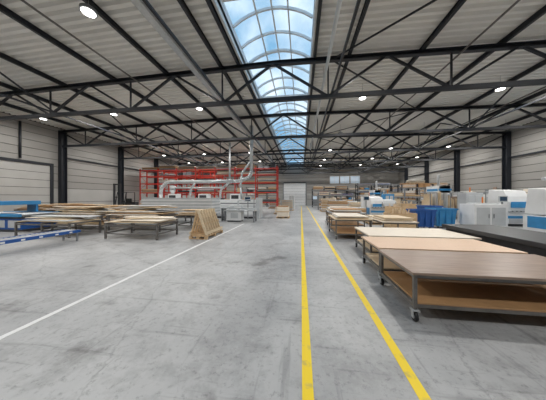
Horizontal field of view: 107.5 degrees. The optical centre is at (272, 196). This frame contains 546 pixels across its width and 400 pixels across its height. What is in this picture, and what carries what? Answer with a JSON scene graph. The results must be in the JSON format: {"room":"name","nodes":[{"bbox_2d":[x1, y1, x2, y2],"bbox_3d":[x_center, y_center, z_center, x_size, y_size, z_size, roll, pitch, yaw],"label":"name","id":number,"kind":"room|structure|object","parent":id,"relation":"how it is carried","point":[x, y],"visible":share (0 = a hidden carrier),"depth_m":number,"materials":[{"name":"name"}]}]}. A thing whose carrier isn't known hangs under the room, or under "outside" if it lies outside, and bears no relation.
{"room":"factory floor","nodes":[
{"label":"factory floor","id":0,"kind":"room"},
{"bbox_2d":[2,102,199,164],"bbox_3d":[-15.870,-5.806,18.630,0.100,0.200,47.500,0,0,8],"label":"roof beam","id":1,"kind":"structure","parent":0,"point":[5,104],"depth_m":16.17,"materials":[{"name":"black metal"}]},
{"bbox_2d":[0,112,203,211],"bbox_3d":[-18.173,-2.300,18.953,0.350,7.900,47.500,0,0,8],"label":"wall","id":2,"kind":"structure","parent":0,"point":[87,183],"depth_m":18.90,"materials":[{"name":"grey metal"}]},
{"bbox_2d":[19,121,21,157],"bbox_3d":[-18.454,-4.200,14.600,0.140,2.700,0.136,0,0,8],"label":"downpipe","id":3,"kind":"object","parent":2,"relation":"attached to","point":[20,122],"visible":1,"depth_m":14.57,"materials":[{"name":"metal"}]},
{"bbox_2d":[0,157,53,211],"bbox_3d":[-18.558,-0.550,14.362,0.140,4.400,4.500,0,0,8],"label":"door","id":4,"kind":"structure","parent":2,"relation":"in","point":[20,180],"depth_m":14.89,"materials":[{"name":"metal"}]},
{"bbox_2d":[67,150,545,179],"bbox_3d":[2.325,-3.410,25.625,38.380,0.120,21.900,0,0,8],"label":"trim","id":5,"kind":"structure","parent":2,"relation":"attached to","point":[542,150],"depth_m":20.00,"materials":[{"name":"metal"}]},
{"bbox_2d":[0,81,217,165],"bbox_3d":[-12.998,-5.864,18.228,0.100,0.200,47.500,0,0,8],"label":"roof beam","id":6,"kind":"structure","parent":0,"point":[2,84],"depth_m":14.15,"materials":[{"name":"black metal"}]},
{"bbox_2d":[0,52,235,165],"bbox_3d":[-10.027,-5.924,17.812,0.100,0.200,47.500,0,0,8],"label":"roof beam","id":7,"kind":"structure","parent":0,"point":[2,55],"depth_m":11.05,"materials":[{"name":"black metal"}]},
{"bbox_2d":[0,3,246,162],"bbox_3d":[-7.056,-5.984,17.396,0.100,0.200,47.500,0,0,8],"label":"roof beam","id":8,"kind":"structure","parent":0,"point":[3,9],"depth_m":8.34,"materials":[{"name":"black metal"}]},
{"bbox_2d":[82,0,266,164],"bbox_3d":[-4.184,-6.042,16.994,0.100,0.200,47.500,0,0,8],"label":"roof beam","id":9,"kind":"structure","parent":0,"point":[101,13],"depth_m":8.27,"materials":[{"name":"black metal"}]},
{"bbox_2d":[177,0,281,165],"bbox_3d":[-1.411,-6.098,16.606,0.100,0.200,47.500,0,0,8],"label":"beam","id":10,"kind":"structure","parent":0,"point":[182,3],"depth_m":8.15,"materials":[{"name":"black metal"}]},
{"bbox_2d":[205,0,286,166],"bbox_3d":[-0.569,-6.115,16.488,0.100,0.200,47.500,0,0,8],"label":"beam","id":11,"kind":"structure","parent":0,"point":[209,2],"depth_m":8.14,"materials":[{"name":"black metal"}]},
{"bbox_2d":[0,205,545,399],"bbox_3d":[1.015,1.748,16.266,39.100,0.204,48.100,0,0,8],"label":"floor","id":12,"kind":"structure","parent":0,"point":[220,318],"depth_m":2.55,"materials":[{"name":"concrete"}]},
{"bbox_2d":[0,201,56,231],"bbox_3d":[-13.408,0.925,10.253,3.600,1.450,1.710,0,0,8],"label":"machine","id":13,"kind":"object","parent":12,"relation":"on","point":[7,218],"visible":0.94,"depth_m":9.70,"materials":[{"name":"blue paint"}]},
{"bbox_2d":[14,204,58,211],"bbox_3d":[-16.095,1.080,13.996,3.504,1.140,1.550,0,0,8],"label":"trolley","id":14,"kind":"object","parent":12,"relation":"on","point":[40,206],"visible":0.3,"depth_m":13.53,"materials":[{"name":"beige wood"}]},
{"bbox_2d":[0,229,80,244],"bbox_3d":[-7.768,1.440,6.540,0.658,0.420,2.200,0,0,8],"label":"conveyor","id":15,"kind":"object","parent":12,"relation":"on","point":[6,240],"visible":1,"depth_m":6.54,"materials":[{"name":"blue metal"}]},
{"bbox_2d":[14,215,100,237],"bbox_3d":[-9.326,1.236,8.830,3.043,0.828,1.303,0,0,8],"label":"trolley","id":16,"kind":"object","parent":12,"relation":"on","point":[75,219],"visible":0.88,"depth_m":8.55,"materials":[{"name":"grey metal"}]},
{"bbox_2d":[58,130,66,211],"bbox_3d":[-18.044,-2.000,17.168,0.400,7.300,0.540,0,0,8],"label":"steel column","id":17,"kind":"structure","parent":12,"relation":"on","point":[62,138],"depth_m":17.13,"materials":[{"name":"black metal"}]},
{"bbox_2d":[43,203,107,219],"bbox_3d":[-12.705,1.036,13.149,3.462,1.227,1.755,0,0,8],"label":"trolley","id":18,"kind":"object","parent":12,"relation":"on","point":[61,204],"visible":0.32,"depth_m":12.72,"materials":[{"name":"grey metal"}]},
{"bbox_2d":[51,206,124,230],"bbox_3d":[-9.954,1.065,10.752,3.297,1.170,1.625,0,0,8],"label":"trolley","id":19,"kind":"object","parent":12,"relation":"on","point":[79,210],"visible":0.65,"depth_m":10.24,"materials":[{"name":"beige wood"}]},
{"bbox_2d":[100,205,128,218],"bbox_3d":[-11.951,1.148,15.608,2.800,1.004,1.200,0,0,8],"label":"stack","id":20,"kind":"object","parent":12,"relation":"on","point":[116,207],"visible":0.18,"depth_m":15.15,"materials":[{"name":"brown wood"}]},
{"bbox_2d":[118,147,123,204],"bbox_3d":[-17.268,-2.000,22.713,0.400,7.300,0.540,0,0,8],"label":"steel column","id":21,"kind":"structure","parent":12,"relation":"on","point":[120,151],"depth_m":22.76,"materials":[{"name":"black metal"}]},
{"bbox_2d":[113,184,138,204],"bbox_3d":[-14.500,0.200,19.044,1.300,2.900,3.000,0,0,8],"label":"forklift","id":22,"kind":"object","parent":12,"relation":"on","point":[128,201],"visible":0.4,"depth_m":18.84,"materials":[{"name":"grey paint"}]},
{"bbox_2d":[104,216,177,240],"bbox_3d":[-5.432,1.234,8.438,2.568,0.833,1.528,0,0,8],"label":"trolley","id":23,"kind":"object","parent":12,"relation":"on","point":[161,220],"visible":0.99,"depth_m":7.94,"materials":[{"name":"grey metal"}]},
{"bbox_2d":[106,205,179,231],"bbox_3d":[-6.601,1.039,10.330,3.104,1.221,1.558,0,0,8],"label":"trolley","id":24,"kind":"object","parent":12,"relation":"on","point":[134,210],"visible":0.65,"depth_m":9.85,"materials":[{"name":"beige wood"}]},
{"bbox_2d":[154,159,157,196],"bbox_3d":[-16.491,-2.000,28.259,0.400,7.300,0.540,0,0,8],"label":"steel column","id":25,"kind":"structure","parent":12,"relation":"on","point":[155,160],"depth_m":28.05,"materials":[{"name":"black metal"}]},
{"bbox_2d":[141,198,219,220],"bbox_3d":[-6.048,0.854,13.216,4.844,1.592,1.300,0,0,8],"label":"machine","id":26,"kind":"object","parent":12,"relation":"on","point":[181,204],"visible":0.44,"depth_m":12.57,"materials":[{"name":"grey paint"}]},
{"bbox_2d":[163,170,225,197],"bbox_3d":[-11.118,-1.196,28.416,8.900,5.692,1.220,0,0,8],"label":"rack","id":27,"kind":"object","parent":12,"relation":"on","point":[202,171],"visible":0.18,"depth_m":28.17,"materials":[{"name":"red metal"}]},
{"bbox_2d":[176,209,216,225],"bbox_3d":[-4.103,1.152,10.757,1.832,0.997,1.509,0,0,8],"label":"trolley","id":28,"kind":"object","parent":12,"relation":"on","point":[187,212],"visible":0.56,"depth_m":10.34,"materials":[{"name":"beige wood"}]},
{"bbox_2d":[170,142,230,193],"bbox_3d":[-7.632,-1.950,20.860,6.700,7.200,0.600,0,0,8],"label":"duct","id":29,"kind":"object","parent":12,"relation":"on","point":[172,188],"visible":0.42,"depth_m":20.65,"materials":[{"name":"silver metal"}]},
{"bbox_2d":[189,208,222,239],"bbox_3d":[-2.812,1.087,8.573,0.752,1.125,1.600,0,0,8],"label":"pallet","id":30,"kind":"object","parent":12,"relation":"on","point":[207,221],"visible":1,"depth_m":8.16,"materials":[{"name":"brown wood"}]},
{"bbox_2d":[139,164,278,206],"bbox_3d":[-7.859,-1.079,23.921,17.000,5.458,1.220,0,0,8],"label":"rack","id":31,"kind":"object","parent":12,"relation":"on","point":[223,171],"visible":0.63,"depth_m":23.48,"materials":[{"name":"red metal"}]},
{"bbox_2d":[168,194,264,220],"bbox_3d":[-5.520,0.700,16.828,9.400,1.900,5.400,0,0,8],"label":"saw","id":32,"kind":"object","parent":12,"relation":"on","point":[258,203],"visible":0.41,"depth_m":15.45,"materials":[{"name":"grey paint"}]},
{"bbox_2d":[159,125,273,198],"bbox_3d":[-4.655,-2.510,23.295,8.200,6.280,15.151,0,0,8],"label":"duct","id":33,"kind":"object","parent":32,"relation":"on","point":[250,162],"visible":0.97,"depth_m":16.10,"materials":[{"name":"silver metal"}]},
{"bbox_2d":[224,199,257,221],"bbox_3d":[-2.103,0.888,13.472,2.100,1.524,0.900,0,0,8],"label":"saw","id":34,"kind":"object","parent":12,"relation":"on","point":[232,214],"visible":0.97,"depth_m":13.24,"materials":[{"name":"white paint"}]},
{"bbox_2d":[246,186,277,206],"bbox_3d":[-1.888,-0.104,35.202,5.500,3.508,1.220,0,0,8],"label":"storage rack","id":35,"kind":"object","parent":12,"relation":"on","point":[259,187],"visible":0.4,"depth_m":34.67,"materials":[{"name":"metal"}]},
{"bbox_2d":[268,198,280,208],"bbox_3d":[0.259,0.868,28.893,1.700,1.564,1.300,0,0,8],"label":"stack","id":36,"kind":"object","parent":12,"relation":"on","point":[272,205],"visible":0.59,"depth_m":28.38,"materials":[{"name":"brown wood"}]},
{"bbox_2d":[276,205,289,217],"bbox_3d":[0.825,1.173,15.990,1.000,0.955,1.100,0,0,8],"label":"stack","id":37,"kind":"object","parent":12,"relation":"on","point":[282,210],"visible":0.99,"depth_m":15.51,"materials":[{"name":"brown wood"}]},
{"bbox_2d":[282,200,293,210],"bbox_3d":[1.784,0.988,24.641,1.500,1.324,1.300,0,0,8],"label":"stack","id":38,"kind":"object","parent":12,"relation":"on","point":[284,202],"visible":0.57,"depth_m":24.09,"materials":[{"name":"brown wood"}]},
{"bbox_2d":[289,195,293,208],"bbox_3d":[2.574,0.700,27.398,0.700,1.900,1.020,0,0,8],"label":"tall cabinet","id":39,"kind":"object","parent":12,"relation":"on","point":[291,197],"visible":0.56,"depth_m":26.88,"materials":[{"name":"grey metal"}]},
{"bbox_2d":[320,198,335,211],"bbox_3d":[6.342,0.908,22.942,1.800,1.484,1.200,0,0,8],"label":"stack","id":40,"kind":"object","parent":12,"relation":"on","point":[324,201],"visible":0.38,"depth_m":22.53,"materials":[{"name":"brown wood"}]},
{"bbox_2d":[312,186,347,206],"bbox_3d":[9.214,-0.054,32.638,5.600,3.408,1.220,0,0,8],"label":"storage rack","id":41,"kind":"object","parent":12,"relation":"on","point":[315,188],"visible":0.63,"depth_m":32.24,"materials":[{"name":"wood"}]},
{"bbox_2d":[318,191,353,209],"bbox_3d":[8.087,0.446,26.030,4.400,2.408,1.020,0,0,8],"label":"storage rack","id":42,"kind":"object","parent":12,"relation":"on","point":[321,193],"visible":0.52,"depth_m":25.74,"materials":[{"name":"black metal"}]},
{"bbox_2d":[327,200,348,208],"bbox_3d":[6.085,0.988,18.939,2.000,1.324,1.200,0,0,8],"label":"stack","id":43,"kind":"object","parent":12,"relation":"on","point":[330,202],"visible":0.32,"depth_m":18.50,"materials":[{"name":"brown wood"}]},
{"bbox_2d":[325,206,350,220],"bbox_3d":[4.375,1.145,13.221,1.600,1.008,1.425,0,0,8],"label":"table","id":44,"kind":"object","parent":12,"relation":"on","point":[329,206],"visible":0.3,"depth_m":13.42,"materials":[{"name":"grey metal"}]},
{"bbox_2d":[327,208,365,226],"bbox_3d":[3.901,1.138,10.915,1.700,1.023,1.725,0,0,8],"label":"table","id":45,"kind":"object","parent":12,"relation":"on","point":[332,210],"visible":0.73,"depth_m":10.29,"materials":[{"name":"beige wood"}]},
{"bbox_2d":[329,213,372,238],"bbox_3d":[3.222,1.198,8.586,1.400,0.903,1.925,0,0,8],"label":"table","id":46,"kind":"object","parent":12,"relation":"on","point":[338,230],"visible":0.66,"depth_m":7.91,"materials":[{"name":"grey metal"}]},
{"bbox_2d":[348,202,360,206],"bbox_3d":[8.943,1.108,20.963,2.100,1.084,1.200,0,0,8],"label":"stack","id":47,"kind":"object","parent":12,"relation":"on","point":[351,204],"visible":0.2,"depth_m":20.59,"materials":[{"name":"brown wood"}]},
{"bbox_2d":[351,207,366,215],"bbox_3d":[6.108,1.228,15.503,2.000,0.844,1.400,0,0,8],"label":"stack","id":48,"kind":"object","parent":12,"relation":"on","point":[362,208],"visible":0.12,"depth_m":14.91,"materials":[{"name":"brown wood"}]},
{"bbox_2d":[324,186,394,200],"bbox_3d":[15.701,-0.150,36.778,12.100,3.600,1.220,0,0,8],"label":"storage rack","id":49,"kind":"object","parent":12,"relation":"on","point":[347,186],"visible":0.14,"depth_m":36.40,"materials":[{"name":"metal"}]},
{"bbox_2d":[361,196,368,207],"bbox_3d":[8.545,0.625,17.762,1.200,2.050,0.850,0,0,8],"label":"tall cabinet","id":50,"kind":"object","parent":12,"relation":"on","point":[363,202],"visible":0.17,"depth_m":17.48,"materials":[{"name":"white metal"}]},
{"bbox_2d":[363,215,381,224],"bbox_3d":[6.584,1.408,12.407,1.600,0.484,1.200,0,0,8],"label":"stack","id":51,"kind":"object","parent":12,"relation":"on","point":[370,216],"visible":0.23,"depth_m":12.15,"materials":[{"name":"brown wood"}]},
{"bbox_2d":[369,181,383,196],"bbox_3d":[12.853,-0.200,25.454,4.000,3.700,1.820,0,0,8],"label":"router","id":52,"kind":"object","parent":12,"relation":"on","point":[376,192],"visible":0.28,"depth_m":24.79,"materials":[{"name":"grey paint"}]},
{"bbox_2d":[363,196,395,214],"bbox_3d":[8.235,0.795,15.831,2.480,1.710,1.560,0,0,8],"label":"machine","id":53,"kind":"object","parent":12,"relation":"on","point":[376,204],"visible":0.59,"depth_m":15.34,"materials":[{"name":"white paint"}]},
{"bbox_2d":[381,190,393,199],"bbox_3d":[10.150,0.525,17.689,0.800,2.250,0.750,0,0,8],"label":"machine","id":54,"kind":"object","parent":12,"relation":"on","point":[384,196],"visible":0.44,"depth_m":17.38,"materials":[{"name":"blue paint"}]},
{"bbox_2d":[355,180,424,203],"bbox_3d":[16.622,-0.379,28.571,9.000,4.058,1.220,0,0,8],"label":"storage rack","id":55,"kind":"object","parent":12,"relation":"on","point":[391,189],"visible":0.34,"depth_m":28.31,"materials":[{"name":"metal"}]},
{"bbox_2d":[369,215,418,227],"bbox_3d":[4.962,1.230,8.393,1.300,0.838,1.625,0,0,8],"label":"table","id":56,"kind":"object","parent":12,"relation":"on","point":[384,219],"visible":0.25,"depth_m":7.80,"materials":[{"name":"beige wood"}]},
{"bbox_2d":[385,203,406,211],"bbox_3d":[8.376,1.040,13.671,1.000,1.219,1.000,0,0,8],"label":"wooden crate","id":57,"kind":"object","parent":12,"relation":"on","point":[389,208],"visible":0.23,"depth_m":13.41,"materials":[{"name":"brown wood"}]},
{"bbox_2d":[383,208,416,227],"bbox_3d":[6.484,1.102,10.250,1.200,1.096,0.900,0,0,8],"label":"wooden crate","id":58,"kind":"object","parent":12,"relation":"on","point":[397,212],"visible":0.37,"depth_m":9.86,"materials":[{"name":"brown wood"}]},
{"bbox_2d":[380,189,425,204],"bbox_3d":[12.504,0.450,19.353,3.600,2.400,1.020,0,0,8],"label":"rack","id":59,"kind":"object","parent":12,"relation":"on","point":[399,195],"visible":0.44,"depth_m":19.00,"materials":[{"name":"grey paint"}]},
{"bbox_2d":[404,164,407,198],"bbox_3d":[22.695,-2.000,34.083,0.400,7.300,0.540,0,0,8],"label":"steel column","id":60,"kind":"structure","parent":12,"relation":"on","point":[405,169],"depth_m":34.27,"materials":[{"name":"black metal"}]},
{"bbox_2d":[397,201,416,208],"bbox_3d":[11.069,0.975,16.676,1.100,1.350,1.100,0,0,8],"label":"wooden crate","id":61,"kind":"object","parent":12,"relation":"on","point":[410,205],"visible":0.26,"depth_m":16.15,"materials":[{"name":"brown wood"}]},
{"bbox_2d":[354,227,481,259],"bbox_3d":[3.855,1.319,5.721,2.550,0.659,1.525,0,0,8],"label":"table","id":62,"kind":"object","parent":12,"relation":"on","point":[368,231],"visible":0.38,"depth_m":5.56,"materials":[{"name":"beige wood"}]},
{"bbox_2d":[406,209,436,227],"bbox_3d":[7.848,1.150,10.614,1.010,0.999,0.960,0,0,8],"label":"bin","id":63,"kind":"object","parent":12,"relation":"on","point":[425,217],"visible":0.59,"depth_m":10.20,"materials":[{"name":"paint"}]},
{"bbox_2d":[397,183,449,203],"bbox_3d":[18.140,-0.004,24.269,5.200,3.308,1.120,0,0,8],"label":"storage rack","id":64,"kind":"object","parent":12,"relation":"on","point":[402,186],"visible":0.42,"depth_m":24.02,"materials":[{"name":"wood"}]},
{"bbox_2d":[424,157,428,182],"bbox_3d":[21.918,-2.000,28.537,0.400,7.300,0.540,0,0,8],"label":"steel column","id":65,"kind":"structure","parent":12,"relation":"on","point":[426,163],"depth_m":28.34,"materials":[{"name":"black metal"}]},
{"bbox_2d":[416,205,442,208],"bbox_3d":[10.090,1.100,12.926,1.060,1.099,0.960,0,0,8],"label":"bin","id":66,"kind":"object","parent":12,"relation":"on","point":[418,206],"visible":0.14,"depth_m":12.71,"materials":[{"name":"paint"}]},
{"bbox_2d":[426,175,451,194],"bbox_3d":[17.320,-0.350,21.294,4.800,4.000,2.020,0,0,8],"label":"machine","id":67,"kind":"object","parent":12,"relation":"on","point":[438,188],"visible":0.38,"depth_m":20.51,"materials":[{"name":"grey paint"}]},
{"bbox_2d":[425,208,458,227],"bbox_3d":[9.091,1.125,10.844,1.060,1.049,0.960,0,0,8],"label":"bin","id":68,"kind":"object","parent":12,"relation":"on","point":[443,215],"visible":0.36,"depth_m":10.44,"materials":[{"name":"paint"}]},
{"bbox_2d":[361,236,527,277],"bbox_3d":[3.379,1.319,4.298,2.500,0.659,1.175,0,0,8],"label":"table","id":69,"kind":"object","parent":12,"relation":"on","point":[394,243],"visible":0.38,"depth_m":4.17,"materials":[{"name":"beige wood"}]},
{"bbox_2d":[454,147,459,191],"bbox_3d":[21.142,-2.000,22.991,0.400,7.300,0.540,0,0,8],"label":"steel column","id":70,"kind":"structure","parent":12,"relation":"on","point":[456,152],"depth_m":22.79,"materials":[{"name":"black metal"}]},
{"bbox_2d":[378,249,545,321],"bbox_3d":[3.177,1.319,3.039,2.550,0.659,1.225,0,0,8],"label":"table","id":71,"kind":"object","parent":12,"relation":"on","point":[503,283],"visible":1,"depth_m":2.84,"materials":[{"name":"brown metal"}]},
{"bbox_2d":[457,187,482,222],"bbox_3d":[12.181,0.525,12.355,0.900,2.250,0.750,0,0,8],"label":"machine","id":72,"kind":"object","parent":12,"relation":"on","point":[465,197],"visible":0.51,"depth_m":12.15,"materials":[{"name":"grey paint"}]},
{"bbox_2d":[420,191,527,217],"bbox_3d":[15.273,0.604,15.331,6.800,2.093,1.400,0,0,8],"label":"storage rack","id":73,"kind":"object","parent":12,"relation":"on","point":[445,200],"visible":0.31,"depth_m":15.23,"materials":[{"name":"grey paint"}]},
{"bbox_2d":[460,197,507,226],"bbox_3d":[10.370,0.825,9.883,1.400,1.650,0.950,0,0,8],"label":"tall cabinet","id":74,"kind":"object","parent":12,"relation":"on","point":[482,213],"visible":0.77,"depth_m":9.49,"materials":[{"name":"white metal"}]},
{"bbox_2d":[442,224,545,256],"bbox_3d":[5.765,1.250,4.393,1.400,0.800,3.700,0,0,8],"label":"workbench","id":75,"kind":"object","parent":12,"relation":"on","point":[529,241],"visible":0.5,"depth_m":4.63,"materials":[{"name":"grey paint"}]},
{"bbox_2d":[484,187,527,193],"bbox_3d":[19.908,0.351,14.536,0.336,2.549,10.840,0,0,8],"label":"machine","id":76,"kind":"object","parent":12,"relation":"on","point":[494,188],"visible":0.09,"depth_m":18.49,"materials":[{"name":"grey paint"}]},
{"bbox_2d":[502,131,510,189],"bbox_3d":[20.365,-2.000,17.445,0.400,7.300,0.540,0,0,8],"label":"steel column","id":77,"kind":"structure","parent":12,"relation":"on","point":[506,139],"depth_m":17.27,"materials":[{"name":"black metal"}]},
{"bbox_2d":[487,177,545,226],"bbox_3d":[15.537,-1.300,11.376,5.980,5.900,1.560,0,0,8],"label":"machine","id":78,"kind":"object","parent":12,"relation":"on","point":[515,199],"visible":0.34,"depth_m":11.15,"materials":[{"name":"white paint"}]},
{"bbox_2d":[523,188,545,232],"bbox_3d":[13.864,-1.300,8.076,6.180,5.900,1.560,0,0,8],"label":"machine","id":79,"kind":"object","parent":12,"relation":"on","point":[536,197],"visible":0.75,"depth_m":8.70,"materials":[{"name":"white paint"}]},
{"bbox_2d":[0,0,545,166],"bbox_3d":[1.015,-6.231,16.266,39.100,0.697,48.100,0,0,8],"label":"ceiling","id":80,"kind":"structure","parent":0,"point":[17,41],"depth_m":9.39,"materials":[{"name":"white paint"}]},
{"bbox_2d":[79,0,97,18],"bbox_3d":[-5.348,-5.747,5.798,0.400,0.825,0.400,0,0,8],"label":"lamp","id":81,"kind":"object","parent":80,"relation":"hanging from","point":[88,10],"visible":1,"depth_m":5.75,"materials":[{"name":"grey paint"}]},
{"bbox_2d":[212,0,317,163],"bbox_3d":[1.139,-6.819,16.249,3.310,1.262,47.500,0,0,8],"label":"skylight","id":82,"kind":"object","parent":80,"relation":"attached to","point":[288,8],"visible":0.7,"depth_m":9.98,"materials":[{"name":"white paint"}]},
{"bbox_2d":[306,0,341,166],"bbox_3d":[3.064,-5.495,14.672,0.120,0.910,44.710,0,0,8],"label":"ceiling pipe","id":83,"kind":"object","parent":80,"relation":"hanging from","point":[339,2],"visible":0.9,"depth_m":6.97,"materials":[{"name":"grey metal"}]},
{"bbox_2d":[494,75,505,90],"bbox_3d":[11.286,-5.689,9.931,0.400,0.707,0.400,0,0,8],"label":"lamp","id":84,"kind":"object","parent":80,"relation":"hanging from","point":[495,89],"visible":0.54,"depth_m":9.92,"materials":[{"name":"grey paint"}]},
{"bbox_2d":[0,0,545,174],"bbox_3d":[1.213,-5.181,16.239,23.770,1.532,47.500,0,0,8],"label":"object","id":85,"kind":"structure","parent":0,"point":[146,2],"depth_m":9.47,"materials":[{"name":"black metal"}]},
{"bbox_2d":[130,0,270,161],"bbox_3d":[-2.910,-5.780,13.837,0.280,0.100,41.400,0,0,8],"label":"cable tray","id":86,"kind":"object","parent":85,"relation":"attached to","point":[140,5],"visible":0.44,"depth_m":7.88,"materials":[{"name":"grey metal"}]},
{"bbox_2d":[20,0,545,166],"bbox_3d":[4.201,-5.625,14.861,20.270,0.220,45.400,0,0,8],"label":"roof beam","id":87,"kind":"structure","parent":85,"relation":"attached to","point":[23,1],"depth_m":8.49,"materials":[{"name":"grey metal"}]},
{"bbox_2d":[0,40,545,120],"bbox_3d":[-0.004,-5.175,8.987,38.404,1.810,0.180,0,0,8],"label":"roof truss","id":88,"kind":"object","parent":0,"point":[529,46],"depth_m":8.79,"materials":[{"name":"black metal"}]},
{"bbox_2d":[204,165,398,204],"bbox_3d":[4.325,-2.450,39.911,39.100,8.200,0.350,0,0,8],"label":"wall","id":89,"kind":"structure","parent":0,"point":[314,179],"depth_m":39.09,"materials":[{"name":"metal"}]},
{"bbox_2d":[283,182,306,204],"bbox_3d":[4.290,-0.650,39.658,4.700,4.600,0.140,0,0,8],"label":"door","id":90,"kind":"structure","parent":89,"relation":"in","point":[298,189],"depth_m":39.61,"materials":[{"name":"white paint"}]},
{"bbox_2d":[313,196,317,202],"bbox_3d":[8.206,0.500,39.140,1.200,2.300,0.080,0,0,8],"label":"door","id":91,"kind":"structure","parent":89,"relation":"in","point":[314,197],"depth_m":39.11,"materials":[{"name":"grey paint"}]},
{"bbox_2d":[330,176,338,183],"bbox_3d":[11.870,-3.300,38.627,1.760,1.500,0.080,0,0,8],"label":"window","id":92,"kind":"structure","parent":89,"relation":"in","point":[333,179],"depth_m":38.61,"materials":[{"name":"white"}]},
{"bbox_2d":[340,176,349,183],"bbox_3d":[13.752,-3.300,38.364,1.760,1.500,0.080,0,0,8],"label":"window","id":93,"kind":"structure","parent":89,"relation":"in","point":[343,179],"depth_m":38.36,"materials":[{"name":"white"}]},
{"bbox_2d":[350,176,359,183],"bbox_3d":[15.633,-3.300,38.100,1.760,1.500,0.080,0,0,8],"label":"window","id":94,"kind":"structure","parent":89,"relation":"in","point":[353,179],"depth_m":38.10,"materials":[{"name":"white glass"}]},
{"bbox_2d":[180,157,425,170],"bbox_3d":[3.102,-5.175,31.171,38.404,1.810,0.180,0,0,8],"label":"roof truss","id":95,"kind":"object","parent":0,"point":[359,158],"depth_m":30.17,"materials":[{"name":"black metal"}]},
{"bbox_2d":[199,163,407,174],"bbox_3d":[3.878,-5.175,36.717,38.404,1.810,0.180,0,0,8],"label":"roof truss","id":96,"kind":"object","parent":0,"point":[307,172],"depth_m":35.69,"materials":[{"name":"black metal"}]},
{"bbox_2d":[62,103,545,146],"bbox_3d":[0.772,-5.175,14.533,38.404,1.810,0.180,0,0,8],"label":"roof truss","id":97,"kind":"object","parent":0,"point":[433,109],"depth_m":14.15,"materials":[{"name":"black metal"}]},
{"bbox_2d":[157,147,455,166],"bbox_3d":[2.325,-5.175,25.625,38.404,1.810,0.180,0,0,8],"label":"roof truss","id":98,"kind":"object","parent":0,"point":[289,150],"depth_m":25.09,"materials":[{"name":"black metal"}]},
{"bbox_2d":[304,0,321,163],"bbox_3d":[2.847,-6.116,16.010,0.100,0.200,47.500,0,0,8],"label":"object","id":99,"kind":"structure","parent":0,"point":[320,1],"depth_m":8.08,"materials":[{"name":"black metal"}]},
{"bbox_2d":[121,131,507,159],"bbox_3d":[1.549,-5.175,20.079,38.404,1.810,0.180,0,0,8],"label":"roof truss","id":100,"kind":"object","parent":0,"point":[499,132],"depth_m":19.31,"materials":[{"name":"black metal"}]},
{"bbox_2d":[311,0,370,165],"bbox_3d":[4.283,-6.087,15.809,0.100,0.200,47.500,0,0,8],"label":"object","id":101,"kind":"structure","parent":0,"point":[367,2],"depth_m":7.88,"materials":[{"name":"black metal"}]},
{"bbox_2d":[326,0,466,166],"bbox_3d":[7.106,-6.030,15.414,0.100,0.200,47.500,0,0,8],"label":"roof beam","id":102,"kind":"structure","parent":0,"point":[459,3],"depth_m":7.88,"materials":[{"name":"black metal"}]},
{"bbox_2d":[341,5,545,165],"bbox_3d":[9.879,-5.974,15.025,0.100,0.200,47.500,0,0,8],"label":"roof beam","id":103,"kind":"structure","parent":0,"point":[542,11],"depth_m":8.60,"materials":[{"name":"black metal"}]},
{"bbox_2d":[357,59,545,165],"bbox_3d":[12.751,-5.916,14.623,0.100,0.200,47.500,0,0,8],"label":"roof beam","id":104,"kind":"structure","parent":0,"point":[542,63],"depth_m":11.78,"materials":[{"name":"black metal"}]},
{"bbox_2d":[372,89,545,165],"bbox_3d":[15.524,-5.860,14.235,0.100,0.200,47.500,0,0,8],"label":"roof beam","id":105,"kind":"structure","parent":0,"point":[542,92],"depth_m":14.12,"materials":[{"name":"black metal"}]},
{"bbox_2d":[389,108,545,165],"bbox_3d":[18.297,-5.804,13.847,0.100,0.200,47.500,0,0,8],"label":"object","id":106,"kind":"structure","parent":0,"point":[544,110],"depth_m":16.64,"materials":[{"name":"black metal"}]},
{"bbox_2d":[399,118,545,203],"bbox_3d":[20.203,-2.300,13.580,0.350,7.900,47.500,0,0,8],"label":"wall","id":107,"kind":"structure","parent":0,"point":[527,171],"depth_m":18.83,"materials":[{"name":"grey metal"}]}
]}

